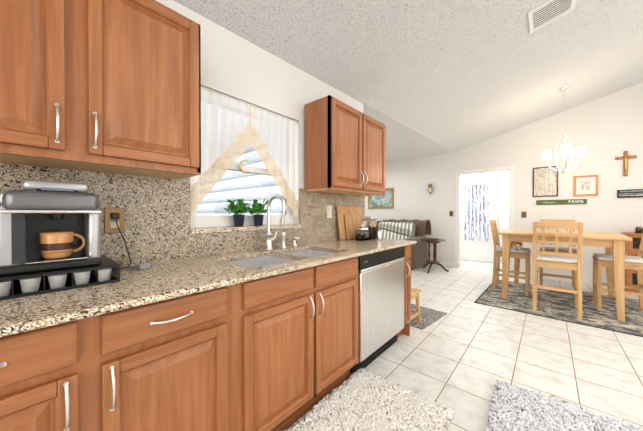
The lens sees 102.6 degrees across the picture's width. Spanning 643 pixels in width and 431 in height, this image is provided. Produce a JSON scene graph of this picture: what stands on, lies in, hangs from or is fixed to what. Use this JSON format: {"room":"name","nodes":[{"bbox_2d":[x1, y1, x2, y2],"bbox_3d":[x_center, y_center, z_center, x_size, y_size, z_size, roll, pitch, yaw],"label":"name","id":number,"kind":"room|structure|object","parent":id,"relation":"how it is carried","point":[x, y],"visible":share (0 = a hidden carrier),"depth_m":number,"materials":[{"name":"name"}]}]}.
{"room":"kitchen","nodes":[
{"label":"kitchen","id":0,"kind":"room"},
{"bbox_2d":[0,0,364,265],"bbox_3d":[-1.312,-0.064,1.028,0.160,2.495,5.300,0,1,41],"label":"wall","id":1,"kind":"structure","parent":0,"point":[157,221],"depth_m":1.63,"materials":[{"name":"stone"}]},
{"bbox_2d":[0,0,83,169],"bbox_3d":[-1.145,-0.573,0.863,0.298,0.745,0.446,0,1,41],"label":"upper cabinet","id":2,"kind":"object","parent":1,"relation":"attached to","point":[42,41],"depth_m":0.88,"materials":[{"name":"brown wood"}]},
{"bbox_2d":[104,208,124,232],"bbox_3d":[-1.004,0.024,1.250,0.008,0.122,0.078,0,1,41],"label":"outlet","id":3,"kind":"object","parent":1,"relation":"attached to","point":[110,225],"visible":0.92,"depth_m":1.25,"materials":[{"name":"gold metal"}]},
{"bbox_2d":[111,213,131,270],"bbox_3d":[-0.955,0.119,1.222,0.106,0.262,0.084,0,1,41],"label":"cord","id":4,"kind":"object","parent":3,"relation":"attached to","point":[115,216],"visible":0.85,"depth_m":1.23,"materials":[{"name":"black plastic"}]},
{"bbox_2d":[76,0,200,179],"bbox_3d":[-0.848,-0.576,1.200,0.298,0.745,0.452,0,1,41],"label":"upper cabinet","id":5,"kind":"object","parent":1,"relation":"attached to","point":[109,86],"depth_m":1.09,"materials":[{"name":"brown wood"}]},
{"bbox_2d":[190,124,292,227],"bbox_3d":[-0.565,-0.366,1.933,0.061,0.882,0.896,0,1,41],"label":"window","id":6,"kind":"structure","parent":1,"relation":"in","point":[234,182],"depth_m":1.91,"materials":[{"name":"white glass"}]},
{"bbox_2d":[239,160,248,173],"bbox_3d":[-0.558,-0.530,1.857,0.022,0.456,0.079,0,1,41],"label":"catcher","id":7,"kind":"object","parent":6,"relation":"hanging from","point":[240,166],"visible":0.96,"depth_m":1.84,"materials":[{"name":"gold metal"}]},
{"bbox_2d":[190,86,298,217],"bbox_3d":[-0.497,-0.385,1.873,0.020,0.837,0.896,0,1,41],"label":"curtain valance","id":8,"kind":"object","parent":1,"relation":"attached to","point":[226,121],"visible":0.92,"depth_m":1.80,"materials":[{"name":"white fabric"}]},
{"bbox_2d":[191,224,300,233],"bbox_3d":[-0.531,0.092,1.907,0.172,0.030,0.900,0,1,41],"label":"window sill","id":9,"kind":"structure","parent":1,"relation":"attached to","point":[227,229],"depth_m":1.75,"materials":[{"name":"stone"}]},
{"bbox_2d":[223,199,253,226],"bbox_3d":[-0.574,-0.021,1.805,0.088,0.194,0.223,0,1,41],"label":"herb plant","id":10,"kind":"object","parent":9,"relation":"on","point":[240,207],"visible":1,"depth_m":1.77,"materials":[{"name":"green plant"}]},
{"bbox_2d":[247,199,270,225],"bbox_3d":[-0.472,-0.026,1.920,0.088,0.204,0.232,0,1,41],"label":"herb plant","id":11,"kind":"object","parent":9,"relation":"on","point":[257,208],"visible":0.98,"depth_m":1.89,"materials":[{"name":"green plant"}]},
{"bbox_2d":[327,205,331,217],"bbox_3d":[0.079,-0.038,2.475,0.014,0.120,0.075,0,1,41],"label":"light switch","id":12,"kind":"object","parent":1,"relation":"attached to","point":[329,211],"visible":1,"depth_m":2.47,"materials":[{"name":"beige plastic"}]},
{"bbox_2d":[305,95,385,195],"bbox_3d":[0.282,-0.585,2.459,0.330,0.745,0.918,0,1,41],"label":"upper cabinet","id":13,"kind":"object","parent":1,"relation":"attached to","point":[345,149],"visible":1,"depth_m":2.19,"materials":[{"name":"brown wood"}]},
{"bbox_2d":[174,0,642,161],"bbox_3d":[0.117,-1.926,2.220,9.070,1.573,9.260,0,1,41],"label":"ceiling","id":14,"kind":"structure","parent":0,"point":[454,75],"depth_m":2.49,"materials":[{"name":"white paint"}]},
{"bbox_2d":[528,0,575,33],"bbox_3d":[1.889,-1.681,2.114,0.294,0.091,0.330,0,1,41],"label":"ceiling vent","id":15,"kind":"object","parent":14,"relation":"in","point":[545,13],"visible":1,"depth_m":2.13,"materials":[{"name":"grey metal"}]},
{"bbox_2d":[542,85,584,173],"bbox_3d":[3.367,-1.193,3.584,0.445,1.224,0.412,0,1,41],"label":"chandelier","id":16,"kind":"object","parent":14,"relation":"hanging from","point":[566,150],"visible":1,"depth_m":3.59,"materials":[{"name":"white glass"}]},
{"bbox_2d":[287,260,642,430],"bbox_3d":[0.980,1.217,3.216,9.400,0.100,12.200,0,1,41],"label":"floor","id":17,"kind":"structure","parent":0,"point":[463,355],"depth_m":2.15,"materials":[{"name":"tile"}]},
{"bbox_2d":[0,313,107,430],"bbox_3d":[-1.171,0.735,0.616,0.596,0.904,0.898,0,1,41],"label":"base cabinet","id":18,"kind":"object","parent":17,"relation":"on","point":[55,377],"depth_m":0.69,"materials":[{"name":"brown wood"}]},
{"bbox_2d":[0,238,416,336],"bbox_3d":[-0.392,0.263,1.464,0.646,0.026,3.207,0,1,41],"label":"countertop","id":19,"kind":"structure","parent":18,"relation":"on","point":[158,282],"depth_m":0.97,"materials":[{"name":"stone"}]},
{"bbox_2d":[0,179,101,275],"bbox_3d":[-1.010,0.032,0.961,0.312,0.305,0.252,0,1,41],"label":"coffee maker","id":20,"kind":"object","parent":19,"relation":"on","point":[31,210],"visible":1,"depth_m":0.88,"materials":[{"name":"silver metal"}]},
{"bbox_2d":[39,231,85,258],"bbox_3d":[-0.939,0.106,0.939,0.087,0.092,0.121,0,1,41],"label":"mug","id":21,"kind":"object","parent":20,"relation":"on","point":[57,245],"visible":1,"depth_m":0.90,"materials":[{"name":"brown ceramic"}]},
{"bbox_2d":[0,255,119,300],"bbox_3d":[-1.004,0.219,0.971,0.330,0.068,0.330,0,1,41],"label":"drawer","id":22,"kind":"object","parent":19,"relation":"on","point":[23,285],"visible":0.79,"depth_m":0.89,"materials":[{"name":"black plastic"}]},
{"bbox_2d":[129,263,149,269],"bbox_3d":[-0.879,0.239,1.232,0.120,0.024,0.056,0,0,27],"label":"plug adapter","id":23,"kind":"object","parent":19,"relation":"on","point":[141,266],"visible":1,"depth_m":1.20,"materials":[{"name":"grey plastic"}]},
{"bbox_2d":[265,194,285,249],"bbox_3d":[-0.310,0.049,1.817,0.212,0.396,0.097,0,1,41],"label":"faucet","id":24,"kind":"object","parent":19,"relation":"on","point":[269,238],"visible":1,"depth_m":1.83,"materials":[{"name":"silver metal"}]},
{"bbox_2d":[226,249,334,267],"bbox_3d":[-0.216,0.375,1.648,0.426,0.200,0.821,0,1,41],"label":"sink","id":25,"kind":"object","parent":19,"relation":"in","point":[260,261],"visible":0.04,"depth_m":1.74,"materials":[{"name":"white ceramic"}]},
{"bbox_2d":[280,232,286,247],"bbox_3d":[-0.291,0.186,1.969,0.048,0.119,0.048,0,1,41],"label":"sprayer","id":26,"kind":"object","parent":19,"relation":"on","point":[283,234],"visible":1,"depth_m":1.96,"materials":[{"name":"silver metal"}]},
{"bbox_2d":[292,236,299,246],"bbox_3d":[-0.205,0.204,2.047,0.072,0.082,0.054,0,1,41],"label":"soap dispenser","id":27,"kind":"object","parent":19,"relation":"on","point":[294,238],"visible":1,"depth_m":2.03,"materials":[{"name":"silver metal"}]},
{"bbox_2d":[336,206,361,239],"bbox_3d":[0.310,0.070,2.691,0.065,0.337,0.440,0,1,41],"label":"cutting board","id":28,"kind":"object","parent":19,"relation":"on","point":[342,211],"visible":0.62,"depth_m":2.58,"materials":[{"name":"brown wood"}]},
{"bbox_2d":[344,215,362,239],"bbox_3d":[0.355,0.115,2.692,0.050,0.248,0.340,0,1,41],"label":"cutting board","id":29,"kind":"object","parent":19,"relation":"on","point":[353,223],"visible":0.77,"depth_m":2.63,"materials":[{"name":"brown wood"}]},
{"bbox_2d":[355,225,369,240],"bbox_3d":[0.400,0.165,2.520,0.140,0.152,0.140,0,1,41],"label":"jar","id":30,"kind":"object","parent":19,"relation":"on","point":[362,233],"visible":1,"depth_m":2.46,"materials":[{"name":"clear glass"}]},
{"bbox_2d":[362,217,376,239],"bbox_3d":[0.489,0.128,2.628,0.116,0.224,0.116,0,1,41],"label":"glass canister","id":31,"kind":"object","parent":19,"relation":"on","point":[369,223],"visible":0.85,"depth_m":2.58,"materials":[{"name":"clear glass"}]},
{"bbox_2d":[376,231,380,239],"bbox_3d":[0.565,0.196,2.534,0.048,0.090,0.048,0,1,41],"label":"shaker","id":32,"kind":"object","parent":19,"relation":"on","point":[378,235],"visible":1,"depth_m":2.51,"materials":[{"name":"silver metal"}]},
{"bbox_2d":[108,282,243,430],"bbox_3d":[-0.734,0.731,1.112,0.596,0.904,0.496,0,1,41],"label":"base cabinet","id":33,"kind":"object","parent":17,"relation":"on","point":[175,364],"depth_m":0.92,"materials":[{"name":"brown wood"}]},
{"bbox_2d":[244,257,357,430],"bbox_3d":[-0.271,0.727,1.638,0.596,0.904,0.978,0,1,41],"label":"base cabinet","id":34,"kind":"object","parent":17,"relation":"on","point":[279,352],"depth_m":1.36,"materials":[{"name":"brown wood"}]},
{"bbox_2d":[284,368,454,430],"bbox_3d":[0.159,1.151,1.274,0.665,0.049,1.170,0,1,41],"label":"shag rug","id":35,"kind":"object","parent":17,"relation":"on","point":[360,400],"visible":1,"depth_m":1.50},
{"bbox_2d":[350,246,404,374],"bbox_3d":[0.311,0.724,2.269,0.565,0.900,0.732,0,1,41],"label":"dishwasher","id":36,"kind":"object","parent":17,"relation":"on","point":[380,300],"visible":0.58,"depth_m":2.01,"materials":[{"name":"grey metal"}]},
{"bbox_2d":[397,245,407,337],"bbox_3d":[0.290,0.722,2.275,0.596,0.904,0.859,0,1,41],"label":"base cabinet","id":37,"kind":"object","parent":17,"relation":"on","point":[404,331],"depth_m":2.39,"materials":[{"name":"brown wood"}]},
{"bbox_2d":[376,219,430,269],"bbox_3d":[1.423,0.614,6.363,2.200,1.057,0.966,0,1,41],"label":"sofa","id":38,"kind":"object","parent":17,"relation":"on","point":[404,229],"visible":0.33,"depth_m":5.82,"materials":[{"name":"brown leather"}]},
{"bbox_2d":[408,245,410,335],"bbox_3d":[0.595,0.720,2.622,0.596,0.904,0.164,0,1,41],"label":"base cabinet","id":39,"kind":"object","parent":17,"relation":"on","point":[409,246],"depth_m":2.45,"materials":[{"name":"brown wood"}]},
{"bbox_2d":[410,304,446,329],"bbox_3d":[1.106,1.164,3.011,0.620,0.008,0.460,0,1,-43],"label":"mat","id":40,"kind":"object","parent":17,"relation":"on","point":[429,316],"visible":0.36,"depth_m":2.93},
{"bbox_2d":[411,288,420,323],"bbox_3d":[0.852,0.981,2.767,0.320,0.361,0.320,0,1,41],"label":"step stool","id":41,"kind":"object","parent":40,"relation":"on","point":[415,293],"visible":0.17,"depth_m":2.76,"materials":[{"name":"brown wood"}]},
{"bbox_2d":[420,238,448,272],"bbox_3d":[2.286,0.820,5.302,0.537,0.659,0.548,0,1,41],"label":"round side table","id":42,"kind":"object","parent":17,"relation":"on","point":[434,242],"visible":0.98,"depth_m":5.27,"materials":[{"name":"brown wood"}]},
{"bbox_2d":[474,280,642,336],"bbox_3d":[3.378,1.162,3.322,2.168,0.008,1.667,0,1,41],"label":"dining rug","id":43,"kind":"object","parent":17,"relation":"on","point":[556,305],"visible":0.67,"depth_m":3.28,"materials":[{"name":"grey fabric"}]},
{"bbox_2d":[489,220,530,295],"bbox_3d":[2.916,0.612,3.985,0.485,1.081,0.440,0,1,41],"label":"dining chair","id":44,"kind":"object","parent":43,"relation":"on","point":[522,253],"visible":0.98,"depth_m":3.93,"materials":[{"name":"brown wood"}]},
{"bbox_2d":[511,241,522,249],"bbox_3d":[2.932,0.426,3.913,0.194,0.153,0.379,0,1,41],"label":"cat","id":45,"kind":"object","parent":44,"relation":"on","point":[516,245],"visible":0.88,"depth_m":3.79},
{"bbox_2d":[532,222,582,319],"bbox_3d":[2.885,0.618,3.163,0.445,1.081,0.485,0,1,41],"label":"dining chair","id":46,"kind":"object","parent":43,"relation":"on","point":[556,259],"visible":1,"depth_m":3.02,"materials":[{"name":"brown wood"}]},
{"bbox_2d":[539,219,577,289],"bbox_3d":[3.822,0.610,4.170,0.440,1.081,0.485,0,1,41],"label":"dining chair","id":47,"kind":"object","parent":43,"relation":"on","point":[561,249],"visible":0.5,"depth_m":4.09,"materials":[{"name":"brown wood"}]},
{"bbox_2d":[498,229,631,321],"bbox_3d":[3.301,0.695,3.594,1.261,0.921,1.261,0,1,41],"label":"dining table","id":48,"kind":"object","parent":43,"relation":"on","point":[613,243],"visible":0.92,"depth_m":3.21,"materials":[{"name":"brown wood"}]},
{"bbox_2d":[592,234,642,309],"bbox_3d":[3.709,0.618,3.167,0.485,1.081,0.440,0,1,41],"label":"dining chair","id":49,"kind":"object","parent":43,"relation":"on","point":[600,261],"visible":0.94,"depth_m":3.16,"materials":[{"name":"brown wood"}]},
{"bbox_2d":[485,379,642,430],"bbox_3d":[1.256,1.159,0.987,1.128,0.049,1.261,0,1,41],"label":"shag rug","id":50,"kind":"object","parent":17,"relation":"on","point":[512,408],"visible":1,"depth_m":1.46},
{"bbox_2d":[621,232,642,292],"bbox_3d":[4.891,0.713,3.773,0.620,0.900,0.356,0,1,41],"label":"sideboard","id":51,"kind":"object","parent":17,"relation":"on","point":[632,247],"visible":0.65,"depth_m":3.82,"materials":[{"name":"brown wood"}]},
{"bbox_2d":[635,226,641,232],"bbox_3d":[4.753,0.211,3.862,0.064,0.099,0.062,0,1,41],"label":"spice jar","id":52,"kind":"object","parent":51,"relation":"on","point":[638,229],"visible":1,"depth_m":3.84,"materials":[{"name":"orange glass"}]},
{"bbox_2d":[461,171,508,263],"bbox_3d":[4.171,-0.106,6.225,4.640,2.500,0.150,0,1,41],"label":"wall","id":53,"kind":"structure","parent":0,"point":[503,200],"depth_m":6.04,"materials":[{"name":"white paint"}]},
{"bbox_2d":[460,173,497,262],"bbox_3d":[3.829,0.068,6.375,0.890,2.150,0.077,0,1,41],"label":"exterior door","id":54,"kind":"structure","parent":53,"relation":"in","point":[479,202],"depth_m":6.34,"materials":[{"name":"white"}]},
{"bbox_2d":[365,82,642,280],"bbox_3d":[3.134,-0.739,5.655,9.070,3.774,0.130,0,1,41],"label":"wall","id":55,"kind":"structure","parent":0,"point":[606,130],"depth_m":4.63,"materials":[{"name":"white paint"}]},
{"bbox_2d":[368,188,393,208],"bbox_3d":[1.582,-0.457,6.914,0.760,0.530,0.030,0,1,41],"label":"picture frame","id":56,"kind":"object","parent":55,"relation":"attached to","point":[386,200],"visible":0.81,"depth_m":6.86,"materials":[{"name":"green paper"}]},
{"bbox_2d":[428,183,432,192],"bbox_3d":[2.546,-0.613,6.025,0.112,0.285,0.092,0,1,41],"label":"sconce","id":57,"kind":"object","parent":55,"relation":"attached to","point":[430,189],"visible":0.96,"depth_m":6.00,"materials":[{"name":"brown plastic"}]},
{"bbox_2d":[455,166,513,274],"bbox_3d":[3.403,0.087,5.415,1.050,2.125,0.145,0,1,41],"label":"door frame","id":58,"kind":"structure","parent":55,"relation":"attached to","point":[510,169],"depth_m":5.55,"materials":[{"name":"white"}]},
{"bbox_2d":[427,260,606,285],"bbox_3d":[3.091,1.106,5.613,8.800,0.085,0.012,0,1,41],"label":"baseboard","id":59,"kind":"structure","parent":55,"relation":"attached to","point":[587,281],"depth_m":4.64,"materials":[{"name":"white wood"}]},
{"bbox_2d":[521,212,525,217],"bbox_3d":[3.864,-0.016,4.916,0.075,0.118,0.021,0,1,41],"label":"light switch","id":60,"kind":"object","parent":55,"relation":"attached to","point":[523,214],"visible":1,"depth_m":4.92,"materials":[{"name":"gold metal"}]},
{"bbox_2d":[533,166,557,196],"bbox_3d":[4.092,-0.617,4.710,0.350,0.545,0.020,0,1,41],"label":"framed certificate","id":61,"kind":"object","parent":55,"relation":"attached to","point":[545,181],"visible":0.94,"depth_m":4.71,"materials":[{"name":"beige paper"}]},
{"bbox_2d":[536,199,586,204],"bbox_3d":[4.246,-0.239,4.577,0.660,0.085,0.019,0,1,41],"label":"sign","id":62,"kind":"object","parent":55,"relation":"attached to","point":[558,202],"visible":1,"depth_m":4.56,"materials":[{"name":"green wood"}]},
{"bbox_2d":[574,175,597,195],"bbox_3d":[4.482,-0.505,4.367,0.290,0.345,0.020,0,1,41],"label":"framed photo","id":63,"kind":"object","parent":55,"relation":"attached to","point":[586,185],"visible":1,"depth_m":4.36,"materials":[{"name":"white paper"}]},
{"bbox_2d":[615,151,636,175],"bbox_3d":[4.804,-0.820,4.064,0.220,0.400,0.045,0,1,41],"label":"cross","id":64,"kind":"object","parent":55,"relation":"attached to","point":[625,157],"visible":1,"depth_m":4.06,"materials":[{"name":"brown wood"}]},
{"bbox_2d":[617,189,642,197],"bbox_3d":[4.858,-0.344,4.030,0.300,0.125,0.031,0,1,41],"label":"sign","id":65,"kind":"object","parent":55,"relation":"attached to","point":[631,193],"visible":1,"depth_m":4.03,"materials":[{"name":"black"}]}
]}

